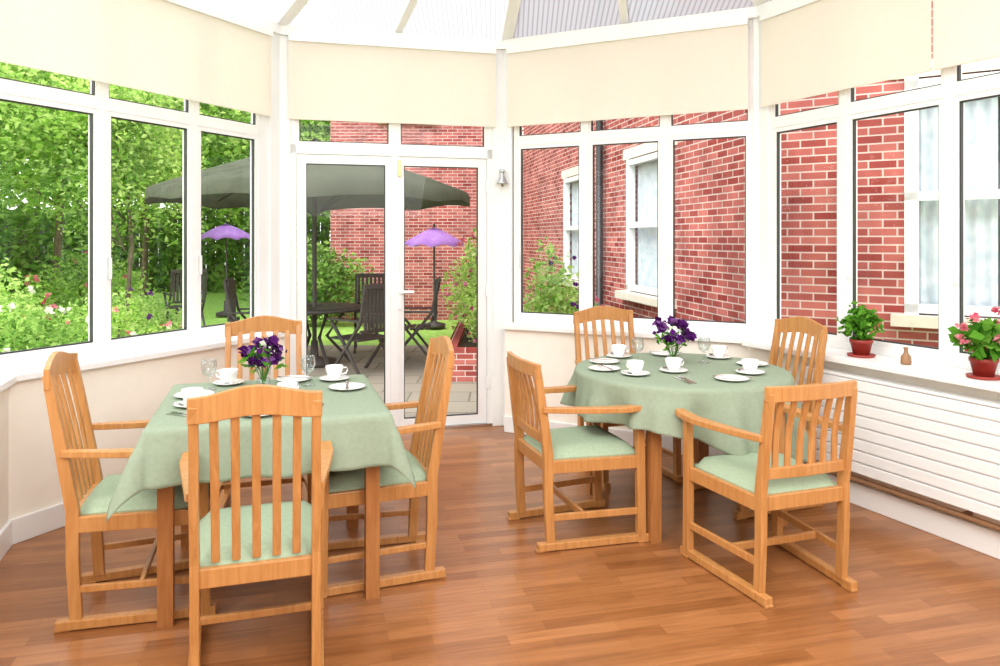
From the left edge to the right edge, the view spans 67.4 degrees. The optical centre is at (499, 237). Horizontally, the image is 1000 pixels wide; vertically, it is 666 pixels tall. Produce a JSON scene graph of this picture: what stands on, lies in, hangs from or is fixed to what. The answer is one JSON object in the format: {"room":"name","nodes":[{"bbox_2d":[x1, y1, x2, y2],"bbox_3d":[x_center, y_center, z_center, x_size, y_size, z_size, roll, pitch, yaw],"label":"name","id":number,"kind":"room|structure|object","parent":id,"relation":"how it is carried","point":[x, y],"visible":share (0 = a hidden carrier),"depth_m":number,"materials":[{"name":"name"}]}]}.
{"room":"care facility","nodes":[
{"label":"care facility","id":0,"kind":"room"},
{"bbox_2d":[0,387,8,529],"bbox_3d":[-2.078,1.065,2.482,0.240,0.770,2.363,0,0,-19],"label":"wall","id":1,"kind":"structure","parent":0,"point":[4,395],"depth_m":3.48,"materials":[{"name":"beige paint"}]},
{"bbox_2d":[0,520,11,560],"bbox_3d":[-1.938,1.390,2.475,0.018,0.120,2.263,0,0,-19],"label":"baseboard","id":2,"kind":"structure","parent":1,"relation":"attached to","point":[6,531],"depth_m":3.45,"materials":[{"name":"white paint"}]},
{"bbox_2d":[0,375,16,392],"bbox_3d":[-2.014,0.662,2.482,0.200,0.035,2.333,0,0,-19],"label":"trim","id":3,"kind":"structure","parent":1,"relation":"on","point":[6,381],"depth_m":3.42,"materials":[{"name":"white paint"}]},
{"bbox_2d":[9,337,284,519],"bbox_3d":[-2.028,1.065,4.404,0.240,0.770,1.939,0,0,26],"label":"wall","id":4,"kind":"structure","parent":0,"point":[133,391],"depth_m":3.97,"materials":[{"name":"beige paint"}]},
{"bbox_2d":[10,495,83,544],"bbox_3d":[-1.897,1.390,4.377,0.018,0.120,1.870,0,0,26],"label":"baseboard","id":5,"kind":"structure","parent":4,"relation":"attached to","point":[36,523],"depth_m":3.65,"materials":[{"name":"white paint"}]},
{"bbox_2d":[0,77,260,369],"bbox_3d":[-2.092,-0.403,4.430,0.082,2.095,1.809,0,0,26],"label":"window","id":6,"kind":"structure","parent":4,"relation":"in","point":[99,107],"depth_m":4.25,"materials":[{"name":"white plastic"}]},
{"bbox_2d":[0,0,272,116],"bbox_3d":[-2.008,-1.151,4.416,0.045,0.607,1.839,0,0,26],"label":"roller blind","id":7,"kind":"object","parent":6,"relation":"attached to","point":[183,49],"visible":1,"depth_m":4.36,"materials":[{"name":"beige fabric"}]},
{"bbox_2d":[0,332,290,381],"bbox_3d":[-1.972,0.662,4.382,0.200,0.035,1.947,0,0,26],"label":"windowsill","id":8,"kind":"structure","parent":4,"relation":"on","point":[25,373],"depth_m":4.17,"materials":[{"name":"white paint"}]},
{"bbox_2d":[261,115,267,315],"bbox_3d":[-1.680,-0.403,5.277,0.070,2.095,0.075,0,0,26],"label":"trim","id":9,"kind":"structure","parent":4,"relation":"attached to","point":[264,119],"depth_m":5.26,"materials":[{"name":"white plastic"}]},
{"bbox_2d":[268,33,290,374],"bbox_3d":[-1.605,-0.025,5.389,0.230,2.950,0.142,0,0,-42],"label":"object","id":10,"kind":"structure","parent":4,"relation":"attached to","point":[279,125],"depth_m":5.37,"materials":[{"name":"white plastic"}]},
{"bbox_2d":[215,0,770,39],"bbox_3d":[0.570,-1.960,2.109,6.386,1.080,7.658,0,0,0],"label":"ceiling","id":11,"kind":"structure","parent":0,"point":[483,19],"depth_m":5.40,"materials":[{"name":"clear glass"}]},
{"bbox_2d":[191,0,793,49],"bbox_3d":[0.570,-1.485,3.342,6.345,0.070,5.149,0,0,0],"label":"trim","id":12,"kind":"structure","parent":11,"relation":"attached to","point":[751,12],"depth_m":5.38,"materials":[{"name":"white plastic"}]},
{"bbox_2d":[288,33,495,126],"bbox_3d":[-0.771,-1.151,5.544,1.526,0.607,0.045,0,0,-15],"label":"roller blind","id":13,"kind":"object","parent":12,"relation":"hanging from","point":[331,78],"visible":1,"depth_m":5.53,"materials":[{"name":"beige fabric"}]},
{"bbox_2d":[273,0,769,40],"bbox_3d":[0.663,-1.993,2.266,6.002,1.074,7.484,0,0,-11],"label":"rafters","id":14,"kind":"object","parent":11,"relation":"attached to","point":[291,9],"visible":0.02,"depth_m":5.31,"materials":[{"name":"white plastic"}]},
{"bbox_2d":[0,426,999,665],"bbox_3d":[0.571,1.510,2.108,6.324,0.120,7.596,0,0,0],"label":"floor","id":15,"kind":"structure","parent":0,"point":[922,598],"depth_m":3.00,"materials":[{"name":"brown wood"}]},
{"bbox_2d":[42,351,215,632],"bbox_3d":[-1.458,0.949,3.028,0.617,1.003,0.570,0,0,-17],"label":"armchair","id":16,"kind":"object","parent":15,"relation":"on","point":[79,469],"visible":0.66,"depth_m":2.85,"materials":[{"name":"brown wood"}]},
{"bbox_2d":[179,384,332,665],"bbox_3d":[-0.830,0.949,2.570,0.536,1.003,0.617,0,0,-17],"label":"armchair","id":17,"kind":"object","parent":15,"relation":"on","point":[236,544],"visible":1,"depth_m":2.36,"materials":[{"name":"brown wood"}]},
{"bbox_2d":[219,315,311,507],"bbox_3d":[-1.273,0.949,4.037,0.570,1.003,0.617,0,0,-17],"label":"armchair","id":18,"kind":"object","parent":15,"relation":"on","point":[263,324],"visible":0.36,"depth_m":4.28,"materials":[{"name":"brown wood"}]},
{"bbox_2d":[157,466,379,627],"bbox_3d":[-1.000,1.077,3.300,0.870,0.745,0.870,0,0,-17],"label":"dining table","id":19,"kind":"object","parent":15,"relation":"on","point":[165,496],"visible":0.25,"depth_m":2.82,"materials":[{"name":"brown wood"}]},
{"bbox_2d":[106,374,415,521],"bbox_3d":[-1.000,0.844,3.304,1.122,0.289,1.119,0,0,-17],"label":"tablecloth","id":20,"kind":"object","parent":19,"relation":"on","point":[362,432],"visible":0.59,"depth_m":2.89,"materials":[{"name":"green fabric"}]},
{"bbox_2d":[166,411,186,416],"bbox_3d":[-1.228,0.695,2.951,0.190,0.006,0.049,0,0,21],"label":"cutlery","id":21,"kind":"object","parent":20,"relation":"on","point":[177,413],"visible":0.5,"depth_m":2.97,"materials":[{"name":"silver metal"}]},
{"bbox_2d":[173,387,202,407],"bbox_3d":[-1.277,0.661,3.111,0.146,0.070,0.146,0,0,37],"label":"teacup","id":22,"kind":"object","parent":20,"relation":"on","point":[190,392],"visible":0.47,"depth_m":3.08,"materials":[{"name":"white ceramic"}]},
{"bbox_2d":[174,390,214,397],"bbox_3d":[-1.345,0.687,3.299,0.167,0.021,0.167,0,0,16],"label":"plate","id":23,"kind":"object","parent":20,"relation":"on","point":[205,392],"visible":0.28,"depth_m":3.32,"materials":[{"name":"white ceramic"}]},
{"bbox_2d":[201,359,216,389],"bbox_3d":[-1.338,0.628,3.448,0.070,0.139,0.070,0,0,0],"label":"drinking glass","id":24,"kind":"object","parent":20,"relation":"on","point":[202,359],"visible":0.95,"depth_m":3.45,"materials":[{"name":"clear glass"}]},
{"bbox_2d":[212,368,244,385],"bbox_3d":[-1.293,0.661,3.576,0.146,0.070,0.146,0,0,8],"label":"teacup","id":25,"kind":"object","parent":20,"relation":"on","point":[228,376],"visible":1,"depth_m":3.55,"materials":[{"name":"white ceramic"}]},
{"bbox_2d":[237,335,287,384],"bbox_3d":[-1.101,0.569,3.495,0.233,0.256,0.231,0,0,0],"label":"flower vase","id":26,"kind":"object","parent":20,"relation":"on","point":[272,353],"visible":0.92,"depth_m":3.45,"materials":[{"name":"clear glass"}]},
{"bbox_2d":[277,381,298,388],"bbox_3d":[-0.919,0.661,3.241,0.146,0.070,0.146,0,0,33],"label":"teacup","id":27,"kind":"object","parent":20,"relation":"on","point":[291,384],"visible":0.19,"depth_m":3.26,"materials":[{"name":"white ceramic"}]},
{"bbox_2d":[276,375,312,381],"bbox_3d":[-1.007,0.687,3.664,0.167,0.021,0.167,0,0,-35],"label":"plate","id":28,"kind":"object","parent":20,"relation":"on","point":[298,378],"visible":0.87,"depth_m":3.67,"materials":[{"name":"white ceramic"}]},
{"bbox_2d":[300,356,314,385],"bbox_3d":[-0.911,0.628,3.557,0.070,0.139,0.070,0,0,0],"label":"drinking glass","id":29,"kind":"object","parent":20,"relation":"on","point":[301,356],"visible":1,"depth_m":3.55,"materials":[{"name":"clear glass"}]},
{"bbox_2d":[319,364,348,380],"bbox_3d":[-0.813,0.661,3.681,0.146,0.070,0.146,0,0,-11],"label":"teacup","id":30,"kind":"object","parent":20,"relation":"on","point":[334,371],"visible":1,"depth_m":3.66,"materials":[{"name":"white ceramic"}]},
{"bbox_2d":[329,381,364,390],"bbox_3d":[-0.708,0.687,3.473,0.167,0.021,0.167,0,0,28],"label":"plate","id":31,"kind":"object","parent":20,"relation":"on","point":[347,386],"visible":1,"depth_m":3.49,"materials":[{"name":"white ceramic"}]},
{"bbox_2d":[311,336,454,597],"bbox_3d":[-0.533,0.949,3.331,0.617,1.003,0.570,0,0,-17],"label":"armchair","id":32,"kind":"object","parent":15,"relation":"on","point":[342,488],"visible":0.69,"depth_m":3.19,"materials":[{"name":"brown wood"}]},
{"bbox_2d":[506,351,648,552],"bbox_3d":[0.361,1.017,3.742,0.584,0.866,0.590,0,0,-17],"label":"armchair","id":33,"kind":"object","parent":15,"relation":"on","point":[593,448],"visible":0.91,"depth_m":3.57,"materials":[{"name":"brown wood"}]},
{"bbox_2d":[573,306,682,489],"bbox_3d":[0.758,0.949,4.670,0.570,1.003,0.617,0,0,-16],"label":"armchair","id":34,"kind":"object","parent":15,"relation":"on","point":[602,313],"visible":0.33,"depth_m":4.89,"materials":[{"name":"brown wood"}]},
{"bbox_2d":[586,422,787,543],"bbox_3d":[0.970,1.077,4.030,1.080,0.745,1.080,0,0,-17],"label":"round dining table","id":35,"kind":"object","parent":15,"relation":"on","point":[653,440],"visible":0.24,"depth_m":3.56,"materials":[{"name":"brown wood"}]},
{"bbox_2d":[560,353,807,461],"bbox_3d":[0.985,0.886,4.035,1.300,0.373,1.310,0,0,0],"label":"tablecloth","id":36,"kind":"object","parent":35,"relation":"on","point":[739,405],"visible":0.72,"depth_m":3.57,"materials":[{"name":"green fabric"}]},
{"bbox_2d":[588,364,619,371],"bbox_3d":[0.551,0.687,3.965,0.167,0.021,0.167,0,0,22],"label":"plate","id":37,"kind":"object","parent":36,"relation":"on","point":[598,367],"visible":1,"depth_m":3.98,"materials":[{"name":"white ceramic"}]},
{"bbox_2d":[589,358,621,363],"bbox_3d":[0.585,0.687,4.195,0.167,0.021,0.167,0,0,-7],"label":"plate","id":38,"kind":"object","parent":36,"relation":"on","point":[595,360],"visible":1,"depth_m":4.21,"materials":[{"name":"white ceramic"}]},
{"bbox_2d":[606,344,630,357],"bbox_3d":[0.694,0.661,4.385,0.146,0.070,0.146,0,0,-11],"label":"teacup","id":39,"kind":"object","parent":36,"relation":"on","point":[618,350],"visible":1,"depth_m":4.36,"materials":[{"name":"white ceramic"}]},
{"bbox_2d":[621,360,649,375],"bbox_3d":[0.690,0.661,3.819,0.146,0.070,0.146,0,0,-36],"label":"teacup","id":40,"kind":"object","parent":36,"relation":"on","point":[635,367],"visible":1,"depth_m":3.79,"materials":[{"name":"white ceramic"}]},
{"bbox_2d":[649,351,681,355],"bbox_3d":[0.981,0.687,4.472,0.167,0.021,0.167,0,0,-30],"label":"plate","id":41,"kind":"object","parent":36,"relation":"on","point":[659,353],"visible":0.75,"depth_m":4.48,"materials":[{"name":"white ceramic"}]},
{"bbox_2d":[659,357,687,372],"bbox_3d":[0.904,0.661,3.905,0.146,0.070,0.146,0,0,-23],"label":"teacup","id":42,"kind":"object","parent":36,"relation":"on","point":[673,364],"visible":1,"depth_m":3.88,"materials":[{"name":"white ceramic"}]},
{"bbox_2d":[652,315,696,356],"bbox_3d":[0.956,0.565,4.163,0.245,0.263,0.243,0,0,0],"label":"flower vase","id":43,"kind":"object","parent":36,"relation":"on","point":[673,337],"visible":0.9,"depth_m":4.14,"materials":[{"name":"clear glass"}]},
{"bbox_2d":[674,376,696,383],"bbox_3d":[0.907,0.695,3.675,0.049,0.006,0.190,0,0,-12],"label":"cutlery","id":44,"kind":"object","parent":36,"relation":"on","point":[682,377],"visible":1,"depth_m":3.66,"materials":[{"name":"silver metal"}]},
{"bbox_2d":[706,345,731,358],"bbox_3d":[1.269,0.661,4.351,0.146,0.070,0.146,0,0,-17],"label":"teacup","id":45,"kind":"object","parent":36,"relation":"on","point":[718,351],"visible":1,"depth_m":4.33,"materials":[{"name":"white ceramic"}]},
{"bbox_2d":[713,374,752,381],"bbox_3d":[1.138,0.687,3.684,0.167,0.021,0.167,0,0,-30],"label":"plate","id":46,"kind":"object","parent":36,"relation":"on","point":[725,377],"visible":1,"depth_m":3.69,"materials":[{"name":"white ceramic"}]},
{"bbox_2d":[735,359,764,374],"bbox_3d":[1.285,0.661,3.854,0.146,0.070,0.146,0,0,33],"label":"teacup","id":47,"kind":"object","parent":36,"relation":"on","point":[750,366],"visible":1,"depth_m":3.83,"materials":[{"name":"white ceramic"}]},
{"bbox_2d":[736,361,767,366],"bbox_3d":[1.383,0.687,4.114,0.167,0.021,0.167,0,0,28],"label":"plate","id":48,"kind":"object","parent":36,"relation":"on","point":[761,363],"visible":0.3,"depth_m":4.12,"materials":[{"name":"white ceramic"}]},
{"bbox_2d":[693,316,827,519],"bbox_3d":[1.440,0.949,4.182,0.617,1.003,0.570,0,0,-17],"label":"armchair","id":49,"kind":"object","parent":15,"relation":"on","point":[801,324],"visible":0.36,"depth_m":4.20,"materials":[{"name":"brown wood"}]},
{"bbox_2d":[675,380,857,608],"bbox_3d":[1.168,1.017,3.256,0.590,0.866,0.584,0,0,-19],"label":"armchair","id":50,"kind":"object","parent":15,"relation":"on","point":[763,481],"visible":1,"depth_m":3.09,"materials":[{"name":"brown wood"}]},
{"bbox_2d":[505,329,747,431],"bbox_3d":[0.897,1.065,5.324,1.803,0.770,0.240,0,0,27],"label":"wall","id":51,"kind":"structure","parent":0,"point":[554,351],"depth_m":5.42,"materials":[{"name":"beige paint"}]},
{"bbox_2d":[291,119,492,429],"bbox_3d":[-0.789,0.000,5.612,1.496,2.900,0.125,0,0,-15],"label":"door","id":52,"kind":"structure","parent":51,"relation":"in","point":[394,155],"depth_m":5.59,"materials":[{"name":"white plastic"}]},
{"bbox_2d":[496,169,507,185],"bbox_3d":[0.018,-0.463,5.738,0.096,0.135,0.097,0,0,0],"label":"wall lamp","id":53,"kind":"object","parent":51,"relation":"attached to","point":[502,180],"visible":1,"depth_m":5.72,"materials":[{"name":"silver metal"}]},
{"bbox_2d":[492,50,513,425],"bbox_3d":[0.024,-0.025,5.826,0.211,2.950,0.139,0,0,0],"label":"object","id":54,"kind":"structure","parent":51,"relation":"attached to","point":[502,135],"depth_m":5.78,"materials":[{"name":"white plastic"}]},
{"bbox_2d":[504,416,726,455],"bbox_3d":[0.813,1.390,5.222,1.746,0.120,0.018,0,0,27],"label":"baseboard","id":55,"kind":"structure","parent":51,"relation":"attached to","point":[626,435],"depth_m":5.19,"materials":[{"name":"white paint"}]},
{"bbox_2d":[502,322,757,343],"bbox_3d":[0.865,0.662,5.273,1.811,0.035,0.200,0,0,27],"label":"window sill","id":56,"kind":"structure","parent":51,"relation":"on","point":[641,333],"depth_m":5.23,"materials":[{"name":"white paint"}]},
{"bbox_2d":[514,20,752,334],"bbox_3d":[0.910,-0.403,5.395,1.763,2.095,0.082,0,0,27],"label":"window","id":57,"kind":"structure","parent":51,"relation":"in","point":[666,133],"depth_m":5.27,"materials":[{"name":"white plastic"}]},
{"bbox_2d":[506,16,748,126],"bbox_3d":[0.846,-1.151,5.336,1.763,0.607,0.045,0,0,27],"label":"roller blind","id":58,"kind":"object","parent":57,"relation":"attached to","point":[700,67],"visible":1,"depth_m":5.29,"materials":[{"name":"beige fabric"}]},
{"bbox_2d":[748,347,999,531],"bbox_3d":[2.643,1.065,2.855,0.240,0.770,4.644,0,0,-25],"label":"wall","id":59,"kind":"structure","parent":0,"point":[753,353],"depth_m":3.86,"materials":[{"name":"beige paint"}]},
{"bbox_2d":[753,18,771,337],"bbox_3d":[1.738,-0.425,4.962,0.121,2.150,0.168,0,0,-25],"label":"trim","id":60,"kind":"structure","parent":59,"relation":"attached to","point":[761,115],"depth_m":4.93,"materials":[{"name":"white plastic"}]},
{"bbox_2d":[742,336,999,392],"bbox_3d":[2.559,0.662,2.810,0.270,0.035,4.595,0,0,-25],"label":"windowsill","id":61,"kind":"structure","parent":59,"relation":"on","point":[923,370],"depth_m":3.81,"materials":[{"name":"white paint"}]},
{"bbox_2d":[836,301,884,357],"bbox_3d":[1.963,0.494,4.087,0.230,0.300,0.223,0,0,0],"label":"potted houseplant","id":62,"kind":"object","parent":61,"relation":"on","point":[862,320],"visible":1,"depth_m":4.05,"materials":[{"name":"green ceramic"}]},
{"bbox_2d":[900,347,911,364],"bbox_3d":[2.073,0.601,3.829,0.052,0.087,0.051,0,0,0],"label":"ornament","id":63,"kind":"object","parent":61,"relation":"on","point":[905,359],"visible":1,"depth_m":3.81,"materials":[{"name":"ceramic"}]},
{"bbox_2d":[947,306,999,380],"bbox_3d":[2.211,0.477,3.447,0.276,0.334,0.236,0,0,0],"label":"geranium","id":64,"kind":"object","parent":61,"relation":"on","point":[983,334],"visible":1,"depth_m":3.42,"materials":[{"name":"plant"}]},
{"bbox_2d":[770,65,999,373],"bbox_3d":[2.708,-0.403,2.879,0.082,2.095,4.438,0,0,-25],"label":"window","id":65,"kind":"structure","parent":59,"relation":"in","point":[950,96],"depth_m":4.00,"materials":[{"name":"white plastic"}]},
{"bbox_2d":[759,0,931,106],"bbox_3d":[1.946,-1.151,4.338,0.045,0.607,1.170,0,0,-25],"label":"roller blind","id":66,"kind":"object","parent":65,"relation":"attached to","point":[810,48],"visible":1,"depth_m":4.31,"materials":[{"name":"beige fabric"}]},
{"bbox_2d":[932,0,999,70],"bbox_3d":[2.456,-1.151,3.230,0.045,0.607,1.250,0,0,-25],"label":"roller blind","id":67,"kind":"object","parent":65,"relation":"attached to","point":[964,31],"visible":1,"depth_m":3.65,"materials":[{"name":"beige fabric"}]},
{"bbox_2d":[803,462,999,530],"bbox_3d":[2.515,1.365,2.768,0.064,0.170,3.961,0,0,-25],"label":"pipe","id":68,"kind":"object","parent":59,"relation":"attached to","point":[967,515],"visible":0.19,"depth_m":3.63,"materials":[{"name":"metal"}]},
{"bbox_2d":[805,366,999,520],"bbox_3d":[2.349,0.993,3.087,0.100,0.515,2.700,0,0,-25],"label":"radiator","id":69,"kind":"object","parent":59,"relation":"attached to","point":[943,446],"visible":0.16,"depth_m":3.62,"materials":[{"name":"white metal"}]},
{"bbox_2d":[826,473,999,559],"bbox_3d":[2.532,1.390,2.786,0.018,0.120,4.505,0,0,-25],"label":"baseboard","id":70,"kind":"structure","parent":59,"relation":"attached to","point":[979,538],"depth_m":3.69,"materials":[{"name":"white paint"}]},
{"label":"outside","id":71,"kind":"structure","parent":0,"visible":0},
{"bbox_2d":[0,271,458,367],"bbox_3d":[0.000,1.600,17.000,60.000,0.001,46.000,0,0,0],"label":"lawn","id":72,"kind":"structure","parent":71,"point":[214,303],"depth_m":14.37,"materials":[{"name":"green plant"}]},
{"bbox_2d":[0,248,22,330],"bbox_3d":[-7.510,0.741,9.492,2.778,2.137,2.005,0,0,11],"label":"bush","id":73,"kind":"object","parent":72,"relation":"on","point":[4,260],"visible":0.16,"depth_m":9.74,"materials":[{"name":"green plant"}]},
{"bbox_2d":[0,257,57,349],"bbox_3d":[-5.358,0.834,7.216,1.931,1.826,1.979,0,0,0],"label":"flowering shrub","id":74,"kind":"object","parent":72,"relation":"on","point":[9,279],"visible":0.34,"depth_m":7.45,"materials":[{"name":"green plant"}]},
{"bbox_2d":[0,62,87,212],"bbox_3d":[-8.341,-1.384,11.075,5.124,5.918,4.462,0,0,12],"label":"tree","id":75,"kind":"object","parent":72,"relation":"on","point":[22,127],"visible":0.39,"depth_m":10.62,"materials":[{"name":"green plant"}]},
{"bbox_2d":[0,294,110,369],"bbox_3d":[-3.997,1.105,6.349,1.414,1.287,1.454,0,0,38],"label":"flowering shrub","id":76,"kind":"object","parent":72,"relation":"on","point":[7,337],"visible":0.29,"depth_m":6.26,"materials":[{"name":"green plant"}]},
{"bbox_2d":[10,248,159,326],"bbox_3d":[-7.492,0.938,13.613,2.473,1.523,1.445,0,0,0],"label":"bush","id":77,"kind":"object","parent":72,"relation":"on","point":[71,281],"visible":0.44,"depth_m":13.39,"materials":[{"name":"green plant"}]},
{"bbox_2d":[0,65,204,319],"bbox_3d":[-8.882,-2.546,14.721,5.815,8.241,6.738,0,0,43],"label":"tree","id":78,"kind":"object","parent":72,"relation":"on","point":[58,240],"visible":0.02,"depth_m":14.45,"materials":[{"name":"green plant"}]},
{"bbox_2d":[0,67,208,333],"bbox_3d":[-6.078,-0.914,11.627,2.968,4.974,3.298,0,0,-24],"label":"tree","id":79,"kind":"object","parent":72,"relation":"on","point":[123,171],"visible":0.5,"depth_m":11.22,"materials":[{"name":"green plant"}]},
{"bbox_2d":[33,287,182,354],"bbox_3d":[-4.965,1.142,9.526,1.785,1.121,1.642,0,0,-26],"label":"bush","id":80,"kind":"object","parent":72,"relation":"on","point":[142,320],"visible":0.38,"depth_m":9.51,"materials":[{"name":"green plant"}]},
{"bbox_2d":[12,98,244,296],"bbox_3d":[-9.533,-3.479,20.134,8.274,10.106,9.176,0,0,-44],"label":"tree","id":81,"kind":"object","parent":72,"relation":"on","point":[145,229],"visible":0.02,"depth_m":19.95,"materials":[{"name":"green plant"}]},
{"bbox_2d":[122,320,202,351],"bbox_3d":[-3.320,1.254,7.429,1.243,0.923,1.299,0,0,22],"label":"flowering shrub","id":82,"kind":"object","parent":72,"relation":"on","point":[169,326],"visible":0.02,"depth_m":7.41,"materials":[{"name":"green plant"}]},
{"bbox_2d":[0,152,329,292],"bbox_3d":[-10.015,-0.857,14.062,18.290,5.891,18.439,0,0,0],"label":"hedge","id":83,"kind":"object","parent":72,"relation":"on","point":[159,279],"visible":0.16,"depth_m":22.22,"materials":[{"name":"green plant"}]},
{"bbox_2d":[162,269,207,330],"bbox_3d":[-5.270,1.047,12.557,0.590,1.065,0.645,0,0,-34],"label":"garden chair","id":84,"kind":"object","parent":72,"relation":"on","point":[204,271],"visible":0.59,"depth_m":12.28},
{"bbox_2d":[201,221,249,316],"bbox_3d":[-5.550,0.610,15.200,1.000,1.920,1.000,0,0,0],"label":"parasol","id":85,"kind":"object","parent":72,"relation":"on","point":[225,231],"visible":0.87,"depth_m":15.00,"materials":[{"name":"purple fabric"}]},
{"bbox_2d":[137,99,329,229],"bbox_3d":[-5.657,-1.797,18.131,6.339,6.745,6.815,0,0,-37],"label":"tree","id":86,"kind":"object","parent":72,"relation":"on","point":[228,149],"visible":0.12,"depth_m":16.88,"materials":[{"name":"green plant"}]},
{"bbox_2d":[236,237,373,325],"bbox_3d":[-3.532,0.833,13.579,2.639,1.833,1.146,0,0,0],"label":"bush","id":87,"kind":"object","parent":72,"relation":"on","point":[332,280],"visible":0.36,"depth_m":13.47,"materials":[{"name":"green plant"}]},
{"bbox_2d":[304,120,329,140],"bbox_3d":[-2.798,-2.543,20.250,6.919,8.234,7.528,0,0,42],"label":"tree","id":88,"kind":"object","parent":72,"relation":"on","point":[316,121],"visible":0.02,"depth_m":16.84,"materials":[{"name":"green plant"}]},
{"bbox_2d":[330,121,522,319],"bbox_3d":[-1.430,-1.900,14.700,3.740,7.000,0.440,0,0,0],"label":"brick wall","id":89,"kind":"structure","parent":72,"relation":"on","point":[360,231],"depth_m":14.60,"materials":[{"name":"brick"}]},
{"bbox_2d":[405,224,463,328],"bbox_3d":[-1.160,0.660,13.200,1.040,1.820,1.040,0,0,0],"label":"parasol","id":90,"kind":"object","parent":72,"relation":"on","point":[432,237],"visible":0.84,"depth_m":12.95,"materials":[{"name":"purple fabric"}]},
{"bbox_2d":[440,228,475,333],"bbox_3d":[-0.306,0.824,11.917,1.305,2.229,1.293,0,0,0],"label":"bush","id":91,"kind":"object","parent":72,"relation":"on","point":[474,229],"visible":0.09,"depth_m":11.88,"materials":[{"name":"green plant"}]},
{"bbox_2d":[523,109,746,334],"bbox_3d":[1.323,-1.900,10.318,0.440,7.000,8.739,0,0,-10],"label":"brick wall","id":92,"kind":"structure","parent":72,"relation":"on","point":[710,173],"depth_m":8.44,"materials":[{"name":"brick"}]},
{"bbox_2d":[596,120,602,305],"bbox_3d":[1.272,-1.740,9.589,0.090,6.620,0.086,0,0,0],"label":"drainpipe","id":93,"kind":"object","parent":92,"relation":"attached to","point":[599,123],"visible":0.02,"depth_m":9.55,"materials":[{"name":"grey plastic"}]},
{"bbox_2d":[780,0,999,369],"bbox_3d":[4.153,-1.900,4.760,4.966,7.000,0.440,0,0,32],"label":"brick wall","id":94,"kind":"structure","parent":72,"relation":"on","point":[897,154],"depth_m":5.46,"materials":[{"name":"brick"}]},
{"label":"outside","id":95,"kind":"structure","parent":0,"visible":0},
{"bbox_2d":[307,345,475,416],"bbox_3d":[-1.150,1.585,8.000,6.100,0.030,6.000,0,0,0],"label":"patio","id":96,"kind":"structure","parent":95,"point":[462,397],"depth_m":8.69,"materials":[{"name":"beige stone"}]},
{"bbox_2d":[223,277,249,321],"bbox_3d":[-3.152,1.047,9.591,0.645,1.065,0.590,0,0,-10],"label":"garden chair","id":97,"kind":"object","parent":96,"relation":"on","point":[230,289],"visible":0.48,"depth_m":9.42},
{"bbox_2d":[145,139,469,368],"bbox_3d":[-2.300,0.170,9.300,3.822,2.800,3.822,0,0,0],"label":"parasol","id":98,"kind":"object","parent":96,"relation":"on","point":[329,187],"visible":0.59,"depth_m":8.25,"materials":[{"name":"grey fabric"}]},
{"bbox_2d":[296,302,360,364],"bbox_3d":[-2.300,1.216,9.300,1.240,0.732,1.240,0,0,0],"label":"garden table","id":99,"kind":"object","parent":96,"relation":"on","point":[326,308],"visible":0.61,"depth_m":9.14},
{"bbox_2d":[327,283,383,374],"bbox_3d":[-1.559,1.047,8.668,0.645,1.065,0.590,0,0,38],"label":"garden chair","id":100,"kind":"object","parent":96,"relation":"on","point":[377,323],"visible":0.71,"depth_m":8.45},
{"bbox_2d":[354,273,383,352],"bbox_3d":[-1.758,1.047,10.552,0.590,1.065,0.645,0,0,-9],"label":"garden chair","id":101,"kind":"object","parent":96,"relation":"on","point":[382,274],"visible":0.27,"depth_m":10.78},
{"bbox_2d":[405,277,440,356],"bbox_3d":[-1.098,1.047,9.701,0.645,1.065,0.590,0,0,-2],"label":"garden chair","id":102,"kind":"object","parent":96,"relation":"on","point":[434,308],"visible":0.74,"depth_m":9.46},
{"bbox_2d":[450,321,475,381],"bbox_3d":[-0.150,1.390,9.575,0.900,0.360,2.770,0,0,0],"label":"brick planter","id":103,"kind":"object","parent":96,"relation":"on","point":[464,370],"visible":0.26,"depth_m":8.19,"materials":[{"name":"brick"}]},
{"bbox_2d":[452,237,475,327],"bbox_3d":[-0.242,0.718,10.400,0.876,1.710,0.869,0,0,0],"label":"bush","id":104,"kind":"object","parent":103,"relation":"in","point":[473,266],"visible":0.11,"depth_m":10.35,"materials":[{"name":"green plant"}]},
{"bbox_2d":[456,260,475,342],"bbox_3d":[-0.118,0.866,9.218,0.829,1.419,1.722,0,0,-5],"label":"flowering shrub","id":105,"kind":"object","parent":96,"relation":"on","point":[471,304],"visible":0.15,"depth_m":8.96,"materials":[{"name":"green plant"}]},
{"bbox_2d":[523,237,578,324],"bbox_3d":[0.495,0.924,7.298,0.811,1.881,0.901,0,0,-15],"label":"flowering shrub","id":106,"kind":"object","parent":96,"relation":"on","point":[557,279],"visible":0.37,"depth_m":7.22,"materials":[{"name":"green plant"}]},
{"bbox_2d":[566,287,604,326],"bbox_3d":[0.935,1.085,8.596,0.683,1.132,1.572,0,0,-12],"label":"bush","id":107,"kind":"object","parent":96,"relation":"on","point":[596,299],"visible":0.03,"depth_m":8.38,"materials":[{"name":"green plant"}]}
]}

